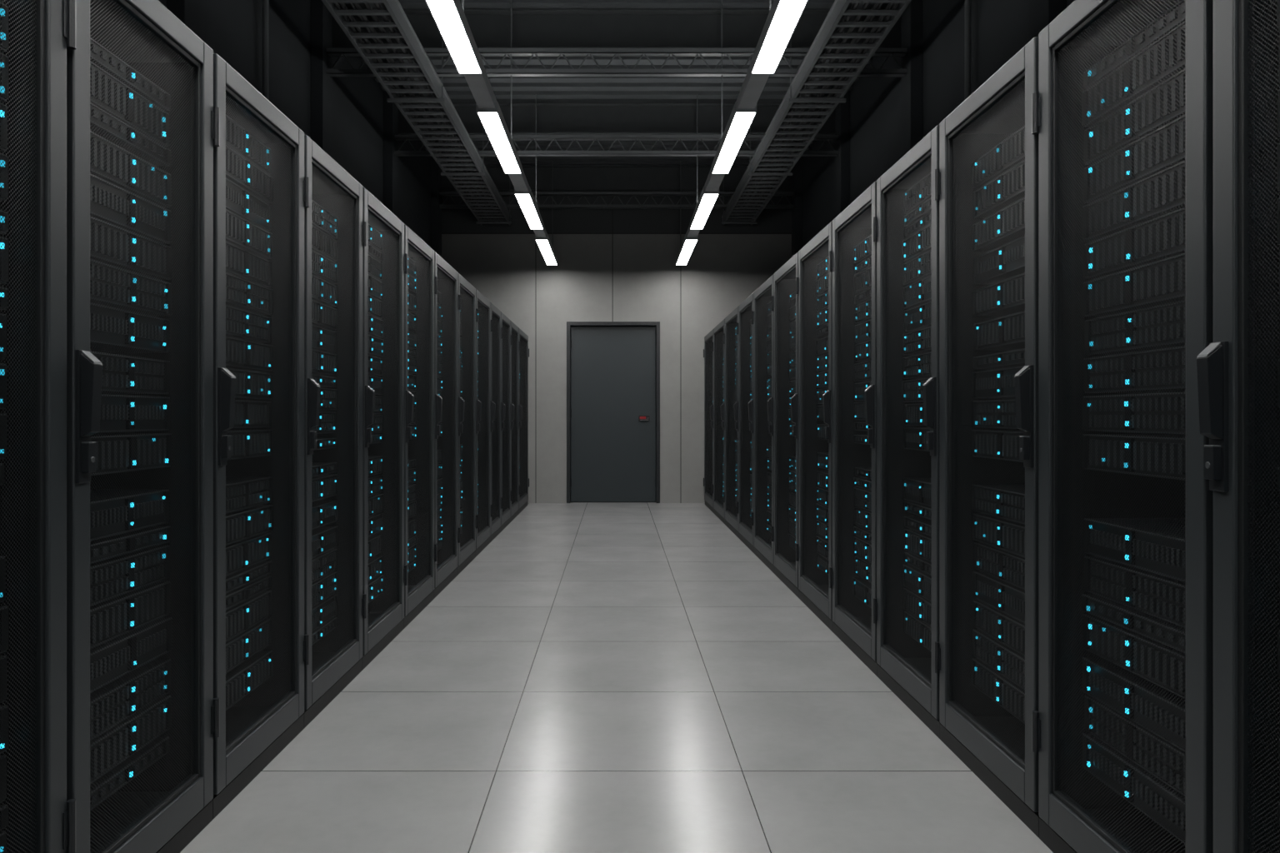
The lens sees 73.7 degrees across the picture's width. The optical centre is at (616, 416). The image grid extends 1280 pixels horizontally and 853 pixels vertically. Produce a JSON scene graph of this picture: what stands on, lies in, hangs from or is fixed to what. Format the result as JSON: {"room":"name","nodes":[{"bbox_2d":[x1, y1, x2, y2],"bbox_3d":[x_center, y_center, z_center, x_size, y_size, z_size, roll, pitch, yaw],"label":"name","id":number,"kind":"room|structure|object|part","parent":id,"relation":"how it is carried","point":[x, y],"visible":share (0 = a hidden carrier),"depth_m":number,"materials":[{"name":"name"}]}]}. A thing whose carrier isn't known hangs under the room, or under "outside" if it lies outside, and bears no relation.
{"room":"server room","nodes":[
{"label":"server room","id":0,"kind":"room"},
{"bbox_2d":[158,0,431,247],"bbox_3d":[-2.290,-1.015,3.920,0.200,4.150,13.040,0,0,0],"label":"wall","id":1,"kind":"structure","parent":0,"point":[232,28],"depth_m":6.02,"materials":[{"name":"black paint"}]},
{"bbox_2d":[166,0,204,41],"bbox_3d":[-2.144,-0.995,4.250,0.089,4.110,0.200,0,0,0],"label":"pilaster","id":2,"kind":"object","parent":1,"relation":"attached to","point":[191,12],"depth_m":4.21,"materials":[{"name":"black"}]},
{"bbox_2d":[262,0,268,99],"bbox_3d":[-2.140,-2.045,4.200,0.036,2.010,2.036,0,0,0],"label":"conduit","id":3,"kind":"object","parent":1,"relation":"attached to","point":[265,2],"visible":0.31,"depth_m":5.19,"materials":[{"name":"metal"}]},
{"bbox_2d":[310,0,331,157],"bbox_3d":[-2.144,-0.995,6.200,0.089,4.110,0.200,0,0,0],"label":"pilaster","id":4,"kind":"object","parent":1,"relation":"attached to","point":[321,17],"visible":0.12,"depth_m":6.10,"materials":[{"name":"black paint"}]},
{"bbox_2d":[383,91,398,218],"bbox_3d":[-2.144,-0.995,8.100,0.089,4.110,0.200,0,0,0],"label":"pilaster","id":5,"kind":"object","parent":1,"relation":"attached to","point":[390,109],"visible":0.11,"depth_m":8.00,"materials":[{"name":"black paint"}]},
{"bbox_2d":[325,48,907,76],"bbox_3d":[0.000,-2.572,6.200,4.381,0.185,0.060,0,0,0],"label":"truss","id":6,"kind":"object","parent":1,"relation":"attached to","point":[586,52],"visible":0.67,"depth_m":6.17,"materials":[{"name":"metal"}]},
{"bbox_2d":[395,135,838,156],"bbox_3d":[0.000,-2.572,8.100,4.381,0.185,0.060,0,0,0],"label":"truss","id":7,"kind":"object","parent":1,"relation":"attached to","point":[398,137],"visible":0.66,"depth_m":8.07,"materials":[{"name":"metal"}]},
{"bbox_2d":[440,191,793,209],"bbox_3d":[0.000,-2.572,10.150,4.381,0.185,0.060,0,0,0],"label":"truss","id":8,"kind":"object","parent":1,"relation":"attached to","point":[442,193],"visible":0.74,"depth_m":10.12,"materials":[{"name":"metal"}]},
{"bbox_2d":[570,501,655,502],"bbox_3d":[-0.041,-0.027,10.568,1.052,2.175,0.014,0,0,0],"label":"threshold","id":9,"kind":"object","parent":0,"point":[571,502],"depth_m":10.56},
{"bbox_2d":[180,502,1053,852],"bbox_3d":[0.000,1.110,3.970,4.780,0.100,13.540,0,0,0],"label":"floor","id":10,"kind":"structure","parent":0,"point":[599,677],"depth_m":2.91,"materials":[{"name":"tile"}]},
{"bbox_2d":[0,0,76,852],"bbox_3d":[-1.553,0.050,1.311,1.064,2.020,0.681,0,0,0],"label":"tall cabinet","id":11,"kind":"object","parent":10,"relation":"on","point":[37,817],"visible":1,"depth_m":1.60,"materials":[{"name":"black metal"}]},
{"bbox_3d":[-1.071,0.010,1.309,0.001,1.800,0.536,0,0,0],"label":"perforated panel","id":12,"kind":"part","parent":11,"relation":"part of","materials":[{"name":"black metal"}]},
{"bbox_3d":[-1.070,0.021,1.309,0.030,1.961,0.660,0,0,0],"label":"door frame","id":13,"kind":"part","parent":11,"relation":"part of","materials":[{"name":"black metal"}]},
{"bbox_2d":[66,0,219,852],"bbox_3d":[-1.553,0.050,1.948,1.064,2.020,0.595,0,0,0],"label":"tall cabinet","id":14,"kind":"object","parent":10,"relation":"on","point":[143,122],"visible":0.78,"depth_m":2.01,"materials":[{"name":"black metal"}]},
{"bbox_3d":[-1.038,0.000,1.681,0.034,0.260,0.038,0,0,0],"label":"swing handle","id":15,"kind":"part","parent":14,"relation":"part of","materials":[{"name":"grey metal"}]},
{"bbox_3d":[-1.071,0.010,1.946,0.001,1.800,0.450,0,0,0],"label":"perforated panel","id":16,"kind":"part","parent":14,"relation":"part of","materials":[{"name":"black metal"}]},
{"bbox_2d":[212,53,309,819],"bbox_3d":[-1.553,0.050,2.571,1.064,2.020,0.654,0,0,0],"label":"tall cabinet","id":17,"kind":"object","parent":10,"relation":"on","point":[261,187],"visible":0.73,"depth_m":2.65,"materials":[{"name":"black metal"}]},
{"bbox_3d":[-1.038,0.000,2.276,0.034,0.260,0.038,0,0,0],"label":"swing handle","id":18,"kind":"part","parent":17,"relation":"part of","materials":[{"name":"grey metal"}]},
{"bbox_3d":[-1.071,0.010,2.570,0.001,1.800,0.509,0,0,0],"label":"perforated panel","id":19,"kind":"part","parent":17,"relation":"part of","materials":[{"name":"black metal"}]},
{"bbox_2d":[303,135,366,728],"bbox_3d":[-1.553,0.050,3.229,1.064,2.020,0.664,0,0,0],"label":"tall cabinet","id":20,"kind":"object","parent":10,"relation":"on","point":[335,231],"visible":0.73,"depth_m":3.35,"materials":[{"name":"black metal"}]},
{"bbox_3d":[-1.038,0.000,2.928,0.034,0.260,0.038,0,0,0],"label":"swing handle","id":21,"kind":"part","parent":20,"relation":"part of","materials":[{"name":"grey metal"}]},
{"bbox_3d":[-1.071,0.010,3.228,0.001,1.800,0.519,0,0,0],"label":"perforated panel","id":22,"kind":"part","parent":20,"relation":"part of","materials":[{"name":"black metal"}]},
{"bbox_2d":[361,187,407,669],"bbox_3d":[-1.553,0.050,3.908,1.064,2.020,0.695,0,0,0],"label":"tall cabinet","id":23,"kind":"object","parent":10,"relation":"on","point":[384,258],"visible":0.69,"depth_m":4.08,"materials":[{"name":"black metal"}]},
{"bbox_3d":[-1.038,0.000,3.591,0.034,0.260,0.038,0,0,0],"label":"swing handle","id":24,"kind":"part","parent":23,"relation":"part of","materials":[{"name":"grey metal"}]},
{"bbox_3d":[-1.071,0.010,3.906,0.001,1.800,0.550,0,0,0],"label":"perforated panel","id":25,"kind":"part","parent":23,"relation":"part of","materials":[{"name":"black metal"}]},
{"bbox_2d":[403,225,436,629],"bbox_3d":[-1.553,0.050,4.606,1.064,2.020,0.703,0,0,0],"label":"tall cabinet","id":26,"kind":"object","parent":10,"relation":"on","point":[420,282],"visible":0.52,"depth_m":4.85,"materials":[{"name":"black metal"}]},
{"bbox_3d":[-1.038,0.000,4.285,0.034,0.260,0.038,0,0,0],"label":"swing handle","id":27,"kind":"part","parent":26,"relation":"part of","materials":[{"name":"grey metal"}]},
{"bbox_3d":[-1.071,0.010,4.604,0.001,1.800,0.558,0,0,0],"label":"perforated panel","id":28,"kind":"part","parent":26,"relation":"part of","materials":[{"name":"black metal"}]},
{"bbox_2d":[434,251,459,598],"bbox_3d":[-1.553,0.050,5.322,1.064,2.020,0.731,0,0,0],"label":"tall cabinet","id":29,"kind":"object","parent":10,"relation":"on","point":[447,299],"visible":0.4,"depth_m":5.59,"materials":[{"name":"black metal"}]},
{"bbox_3d":[-1.038,0.000,4.988,0.034,0.260,0.038,0,0,0],"label":"swing handle","id":30,"kind":"part","parent":29,"relation":"part of","materials":[{"name":"grey metal"}]},
{"bbox_3d":[-1.071,0.010,5.321,0.001,1.800,0.586,0,0,0],"label":"perforated panel","id":31,"kind":"part","parent":29,"relation":"part of","materials":[{"name":"black metal"}]},
{"bbox_2d":[456,273,477,574],"bbox_3d":[-1.553,0.050,6.050,1.064,2.020,0.726,0,0,0],"label":"tall cabinet","id":32,"kind":"object","parent":10,"relation":"on","point":[467,313],"visible":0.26,"depth_m":6.34,"materials":[{"name":"black metal"}]},
{"bbox_3d":[-1.038,0.000,5.718,0.034,0.260,0.038,0,0,0],"label":"swing handle","id":33,"kind":"part","parent":32,"relation":"part of","materials":[{"name":"grey metal"}]},
{"bbox_3d":[-1.071,0.010,6.049,0.001,1.800,0.582,0,0,0],"label":"perforated panel","id":34,"kind":"part","parent":32,"relation":"part of","materials":[{"name":"black metal"}]},
{"bbox_2d":[475,289,492,556],"bbox_3d":[-1.553,0.050,6.784,1.064,2.020,0.744,0,0,0],"label":"tall cabinet","id":35,"kind":"object","parent":10,"relation":"on","point":[484,324],"visible":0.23,"depth_m":7.08,"materials":[{"name":"black metal"}]},
{"bbox_3d":[-1.038,0.000,6.443,0.034,0.260,0.038,0,0,0],"label":"swing handle","id":36,"kind":"part","parent":35,"relation":"part of","materials":[{"name":"grey metal"}]},
{"bbox_3d":[-1.071,0.010,6.783,0.001,1.800,0.599,0,0,0],"label":"perforated panel","id":37,"kind":"part","parent":35,"relation":"part of","materials":[{"name":"black metal"}]},
{"bbox_2d":[490,302,502,542],"bbox_3d":[-1.553,0.050,7.479,1.064,2.020,0.647,0,0,0],"label":"tall cabinet","id":38,"kind":"object","parent":10,"relation":"on","point":[497,333],"visible":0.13,"depth_m":7.73,"materials":[{"name":"black metal"}]},
{"bbox_3d":[-1.038,0.000,7.186,0.034,0.260,0.038,0,0,0],"label":"swing handle","id":39,"kind":"part","parent":38,"relation":"part of","materials":[{"name":"grey metal"}]},
{"bbox_3d":[-1.071,0.010,7.477,0.001,1.800,0.502,0,0,0],"label":"perforated panel","id":40,"kind":"part","parent":38,"relation":"part of","materials":[{"name":"black metal"}]},
{"bbox_2d":[500,311,511,531],"bbox_3d":[-1.553,0.050,8.155,1.064,2.020,0.707,0,0,0],"label":"tall cabinet","id":41,"kind":"object","parent":10,"relation":"on","point":[506,342],"visible":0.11,"depth_m":8.43,"materials":[{"name":"black metal"}]},
{"bbox_3d":[-1.038,0.000,7.832,0.034,0.260,0.038,0,0,0],"label":"swing handle","id":42,"kind":"part","parent":41,"relation":"part of","materials":[{"name":"grey metal"}]},
{"bbox_3d":[-1.071,0.010,8.153,0.001,1.800,0.562,0,0,0],"label":"perforated panel","id":43,"kind":"part","parent":41,"relation":"part of","materials":[{"name":"black metal"}]},
{"bbox_2d":[510,320,519,522],"bbox_3d":[-1.553,0.050,8.852,1.064,2.020,0.689,0,0,0],"label":"tall cabinet","id":44,"kind":"object","parent":10,"relation":"on","point":[515,347],"visible":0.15,"depth_m":9.12,"materials":[{"name":"black metal"}]},
{"bbox_3d":[-1.038,0.000,8.539,0.034,0.260,0.038,0,0,0],"label":"swing handle","id":45,"kind":"part","parent":44,"relation":"part of","materials":[{"name":"grey metal"}]},
{"bbox_3d":[-1.071,0.010,8.850,0.001,1.800,0.544,0,0,0],"label":"perforated panel","id":46,"kind":"part","parent":44,"relation":"part of","materials":[{"name":"black metal"}]},
{"bbox_2d":[518,327,529,514],"bbox_3d":[-1.553,0.050,9.694,1.064,2.020,0.998,0,0,0],"label":"tall cabinet","id":47,"kind":"object","parent":10,"relation":"on","point":[523,354],"visible":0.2,"depth_m":10.12,"materials":[{"name":"black metal"}]},
{"bbox_3d":[-1.038,0.000,9.226,0.034,0.260,0.038,0,0,0],"label":"swing handle","id":48,"kind":"part","parent":47,"relation":"part of","materials":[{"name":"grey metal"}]},
{"bbox_3d":[-1.071,0.010,9.693,0.001,1.800,0.854,0,0,0],"label":"perforated panel","id":49,"kind":"part","parent":47,"relation":"part of","materials":[{"name":"black metal"}]},
{"bbox_2d":[703,329,714,513],"bbox_3d":[1.553,0.050,9.802,1.064,2.020,0.977,0,0,0],"label":"tall cabinet","id":50,"kind":"object","parent":10,"relation":"on","point":[708,338],"visible":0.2,"depth_m":10.22,"materials":[{"name":"black metal"}]},
{"bbox_3d":[1.071,0.010,9.801,0.001,1.800,0.832,0,0,0],"label":"perforated panel","id":51,"kind":"part","parent":50,"relation":"part of","materials":[{"name":"black metal"}]},
{"bbox_3d":[1.038,0.000,9.345,0.034,0.260,0.038,0,0,0],"label":"swing handle","id":52,"kind":"part","parent":50,"relation":"part of","materials":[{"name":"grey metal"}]},
{"bbox_2d":[712,318,724,524],"bbox_3d":[1.553,0.050,8.829,1.064,2.020,0.972,0,0,0],"label":"tall cabinet","id":53,"kind":"object","parent":10,"relation":"on","point":[718,347],"visible":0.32,"depth_m":9.24,"materials":[{"name":"black metal"}]},
{"bbox_3d":[1.071,0.010,8.828,0.001,1.800,0.827,0,0,0],"label":"perforated panel","id":54,"kind":"part","parent":53,"relation":"part of","materials":[{"name":"black metal"}]},
{"bbox_3d":[1.038,0.000,8.374,0.034,0.260,0.038,0,0,0],"label":"swing handle","id":55,"kind":"part","parent":53,"relation":"part of","materials":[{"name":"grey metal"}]},
{"bbox_2d":[723,306,739,538],"bbox_3d":[1.553,0.050,7.872,1.064,2.020,0.944,0,0,0],"label":"tall cabinet","id":56,"kind":"object","parent":10,"relation":"on","point":[730,337],"visible":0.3,"depth_m":8.27,"materials":[{"name":"black metal"}]},
{"bbox_3d":[1.071,0.010,7.871,0.001,1.800,0.799,0,0,0],"label":"perforated panel","id":57,"kind":"part","parent":56,"relation":"part of","materials":[{"name":"black metal"}]},
{"bbox_3d":[1.038,0.000,7.431,0.034,0.260,0.038,0,0,0],"label":"swing handle","id":58,"kind":"part","parent":56,"relation":"part of","materials":[{"name":"grey metal"}]},
{"bbox_2d":[736,292,754,553],"bbox_3d":[1.553,0.050,6.995,1.064,2.020,0.813,0,0,0],"label":"tall cabinet","id":59,"kind":"object","parent":10,"relation":"on","point":[744,327],"visible":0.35,"depth_m":7.33,"materials":[{"name":"black metal"}]},
{"bbox_3d":[1.071,0.010,6.993,0.001,1.800,0.668,0,0,0],"label":"perforated panel","id":60,"kind":"part","parent":59,"relation":"part of","materials":[{"name":"black metal"}]},
{"bbox_3d":[1.038,0.000,6.619,0.034,0.260,0.038,0,0,0],"label":"swing handle","id":61,"kind":"part","parent":59,"relation":"part of","materials":[{"name":"grey metal"}]},
{"bbox_2d":[751,275,774,573],"bbox_3d":[1.553,0.050,6.168,1.064,2.020,0.842,0,0,0],"label":"tall cabinet","id":62,"kind":"object","parent":10,"relation":"on","point":[762,315],"visible":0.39,"depth_m":6.51,"materials":[{"name":"black metal"}]},
{"bbox_3d":[1.071,0.010,6.167,0.001,1.800,0.697,0,0,0],"label":"perforated panel","id":63,"kind":"part","parent":62,"relation":"part of","materials":[{"name":"black metal"}]},
{"bbox_3d":[1.038,0.000,5.778,0.034,0.260,0.038,0,0,0],"label":"swing handle","id":64,"kind":"part","parent":62,"relation":"part of","materials":[{"name":"grey metal"}]},
{"bbox_2d":[771,252,799,598],"bbox_3d":[1.553,0.050,5.358,1.064,2.020,0.780,0,0,0],"label":"tall cabinet","id":65,"kind":"object","parent":10,"relation":"on","point":[784,299],"visible":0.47,"depth_m":5.66,"materials":[{"name":"black metal"}]},
{"bbox_3d":[1.071,0.010,5.357,0.001,1.800,0.635,0,0,0],"label":"perforated panel","id":66,"kind":"part","parent":65,"relation":"part of","materials":[{"name":"black metal"}]},
{"bbox_3d":[1.038,0.000,4.999,0.034,0.260,0.038,0,0,0],"label":"swing handle","id":67,"kind":"part","parent":65,"relation":"part of","materials":[{"name":"grey metal"}]},
{"bbox_2d":[795,221,833,632],"bbox_3d":[1.553,0.050,4.579,1.064,2.020,0.781,0,0,0],"label":"tall cabinet","id":68,"kind":"object","parent":10,"relation":"on","point":[814,281],"visible":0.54,"depth_m":4.82,"materials":[{"name":"black metal"}]},
{"bbox_3d":[1.071,0.010,4.577,0.001,1.800,0.636,0,0,0],"label":"perforated panel","id":69,"kind":"part","parent":68,"relation":"part of","materials":[{"name":"black metal"}]},
{"bbox_3d":[1.038,0.000,4.219,0.034,0.260,0.038,0,0,0],"label":"swing handle","id":70,"kind":"part","parent":68,"relation":"part of","materials":[{"name":"grey metal"}]},
{"bbox_2d":[829,181,877,676],"bbox_3d":[1.553,0.050,3.832,1.064,2.020,0.714,0,0,0],"label":"tall cabinet","id":71,"kind":"object","parent":10,"relation":"on","point":[852,258],"visible":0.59,"depth_m":4.00,"materials":[{"name":"black metal"}]},
{"bbox_3d":[1.071,0.010,3.830,0.001,1.800,0.570,0,0,0],"label":"perforated panel","id":72,"kind":"part","parent":71,"relation":"part of","materials":[{"name":"black metal"}]},
{"bbox_3d":[1.038,0.000,3.506,0.034,0.260,0.038,0,0,0],"label":"swing handle","id":73,"kind":"part","parent":71,"relation":"part of","materials":[{"name":"grey metal"}]},
{"bbox_2d":[873,125,939,739],"bbox_3d":[1.553,0.050,3.139,1.064,2.020,0.672,0,0,0],"label":"tall cabinet","id":74,"kind":"object","parent":10,"relation":"on","point":[906,224],"visible":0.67,"depth_m":3.26,"materials":[{"name":"black metal"}]},
{"bbox_3d":[1.071,0.010,3.138,0.001,1.800,0.527,0,0,0],"label":"perforated panel","id":75,"kind":"part","parent":74,"relation":"part of","materials":[{"name":"black metal"}]},
{"bbox_3d":[1.038,0.000,2.834,0.034,0.260,0.038,0,0,0],"label":"swing handle","id":76,"kind":"part","parent":74,"relation":"part of","materials":[{"name":"grey metal"}]},
{"bbox_2d":[934,37,1039,838],"bbox_3d":[1.553,0.050,2.475,1.064,2.020,0.658,0,0,0],"label":"tall cabinet","id":77,"kind":"object","parent":10,"relation":"on","point":[986,180],"visible":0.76,"depth_m":2.56,"materials":[{"name":"black metal"}]},
{"bbox_3d":[1.071,0.010,2.474,0.001,1.800,0.513,0,0,0],"label":"perforated panel","id":78,"kind":"part","parent":77,"relation":"part of","materials":[{"name":"black metal"}]},
{"bbox_3d":[1.038,0.000,2.178,0.034,0.260,0.038,0,0,0],"label":"swing handle","id":79,"kind":"part","parent":77,"relation":"part of","materials":[{"name":"grey metal"}]},
{"bbox_2d":[1031,0,1213,852],"bbox_3d":[1.564,0.050,1.835,1.043,2.020,0.625,0,0,0],"label":"tall cabinet","id":80,"kind":"object","parent":10,"relation":"on","point":[1122,106],"visible":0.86,"depth_m":1.89,"materials":[{"name":"black metal"}]},
{"bbox_2d":[1196,0,1279,852],"bbox_3d":[1.553,0.050,1.175,1.064,2.020,0.691,0,0,0],"label":"tall cabinet","id":81,"kind":"object","parent":10,"relation":"on","point":[1238,372],"visible":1,"depth_m":1.47,"materials":[{"name":"black metal"}]},
{"bbox_3d":[1.038,0.000,1.490,0.034,0.260,0.038,0,0,0],"label":"swing handle","id":82,"kind":"part","parent":81,"relation":"part of","materials":[{"name":"grey metal"}]},
{"bbox_3d":[1.070,0.021,1.182,0.030,1.961,0.660,0,0,0],"label":"door frame","id":83,"kind":"part","parent":81,"relation":"part of","materials":[{"name":"black metal"}]},
{"bbox_3d":[1.071,0.010,1.182,0.001,1.800,0.536,0,0,0],"label":"perforated panel","id":84,"kind":"part","parent":81,"relation":"part of","materials":[{"name":"black metal"}]},
{"bbox_2d":[441,195,791,503],"bbox_3d":[0.000,-1.015,10.590,4.780,4.150,0.300,0,0,0],"label":"wall","id":85,"kind":"structure","parent":0,"point":[614,265],"depth_m":10.44,"materials":[{"name":"paint"}]},
{"bbox_2d":[566,321,659,503],"bbox_3d":[-0.041,-0.050,10.504,1.142,2.220,0.152,0,0,0],"label":"door frame","id":86,"kind":"structure","parent":85,"relation":"in","point":[569,324],"depth_m":10.43,"materials":[{"name":"grey metal"}]},
{"bbox_3d":[-0.565,-0.040,10.505,0.018,1.800,0.018,0,0,22],"label":"hinges","id":87,"kind":"part","parent":86,"relation":"part of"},
{"bbox_2d":[570,326,655,501],"bbox_3d":[-0.041,-0.029,10.537,1.046,2.163,0.045,0,0,0],"label":"door","id":88,"kind":"structure","parent":86,"relation":"attached to","point":[613,368],"depth_m":10.51,"materials":[{"name":"grey metal"}]},
{"bbox_3d":[0.340,0.020,10.485,0.140,0.070,0.063,0,0,0],"label":"lock handle","id":89,"kind":"part","parent":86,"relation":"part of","materials":[{"name":"red"}]},
{"bbox_2d":[344,0,889,164],"bbox_3d":[0.000,-3.147,3.970,4.780,0.185,13.540,0,0,0],"label":"ceiling","id":90,"kind":"structure","parent":0,"point":[524,89],"depth_m":7.90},
{"bbox_2d":[321,0,512,225],"bbox_3d":[-1.470,-2.684,3.960,0.420,0.752,12.920,0,0,0],"label":"cable tray","id":91,"kind":"object","parent":90,"relation":"hanging from","point":[398,19],"visible":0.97,"depth_m":6.25,"materials":[{"name":"metal"}]},
{"bbox_2d":[425,0,557,265],"bbox_3d":[-0.765,-2.428,3.945,0.128,1.264,12.890,0,0,0],"label":"ceiling light","id":92,"kind":"object","parent":90,"relation":"hanging from","point":[449,17],"visible":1,"depth_m":4.99,"materials":[{"name":"grey plastic"}]},
{"bbox_2d":[331,9,901,48],"bbox_3d":[0.000,-2.900,6.450,4.378,0.300,0.140,0,0,0],"label":"joist","id":93,"kind":"object","parent":90,"relation":"attached to","point":[490,28],"visible":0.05,"depth_m":6.44,"materials":[{"name":"black metal"}]},
{"bbox_2d":[398,102,834,134],"bbox_3d":[0.000,-2.900,8.350,4.378,0.300,0.140,0,0,0],"label":"joist","id":94,"kind":"object","parent":90,"relation":"attached to","point":[552,118],"visible":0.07,"depth_m":8.34,"materials":[{"name":"black metal"}]},
{"bbox_2d":[441,165,791,191],"bbox_3d":[0.000,-2.900,10.400,4.378,0.300,0.140,0,0,0],"label":"joist","id":95,"kind":"object","parent":90,"relation":"attached to","point":[566,177],"visible":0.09,"depth_m":10.39,"materials":[{"name":"black metal"}]},
{"bbox_2d":[675,0,808,265],"bbox_3d":[0.765,-2.428,3.945,0.128,1.264,12.890,0,0,0],"label":"ceiling light","id":96,"kind":"object","parent":90,"relation":"hanging from","point":[783,17],"visible":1,"depth_m":4.96,"materials":[{"name":"grey plastic"}]},
{"bbox_2d":[720,0,911,225],"bbox_3d":[1.470,-2.684,3.960,0.420,0.752,12.920,0,0,0],"label":"cable tray","id":97,"kind":"object","parent":90,"relation":"hanging from","point":[834,19],"visible":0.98,"depth_m":6.25,"materials":[{"name":"metal"}]},
{"bbox_2d":[801,0,1074,247],"bbox_3d":[2.290,-1.015,3.920,0.200,4.150,13.040,0,0,0],"label":"wall","id":98,"kind":"structure","parent":0,"point":[999,28],"depth_m":6.02,"materials":[{"name":"black paint"}]},
{"bbox_2d":[835,91,849,218],"bbox_3d":[2.144,-0.995,8.100,0.089,4.110,0.200,0,0,0],"label":"pilaster","id":99,"kind":"object","parent":98,"relation":"attached to","point":[842,110],"visible":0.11,"depth_m":8.00,"materials":[{"name":"black paint"}]},
{"bbox_2d":[901,0,922,157],"bbox_3d":[2.144,-0.995,6.200,0.089,4.110,0.200,0,0,0],"label":"pilaster","id":100,"kind":"object","parent":98,"relation":"attached to","point":[912,17],"visible":0.12,"depth_m":6.10,"materials":[{"name":"black paint"}]},
{"bbox_2d":[965,0,970,99],"bbox_3d":[2.140,-2.045,4.200,0.036,2.010,2.036,0,0,0],"label":"conduit","id":101,"kind":"object","parent":98,"relation":"attached to","point":[967,2],"visible":0.31,"depth_m":5.19,"materials":[{"name":"metal"}]},
{"bbox_2d":[1029,0,1066,41],"bbox_3d":[2.144,-0.995,4.250,0.089,4.110,0.200,0,0,0],"label":"pilaster","id":102,"kind":"object","parent":98,"relation":"attached to","point":[1042,12],"depth_m":4.21,"materials":[{"name":"black paint"}]}
]}

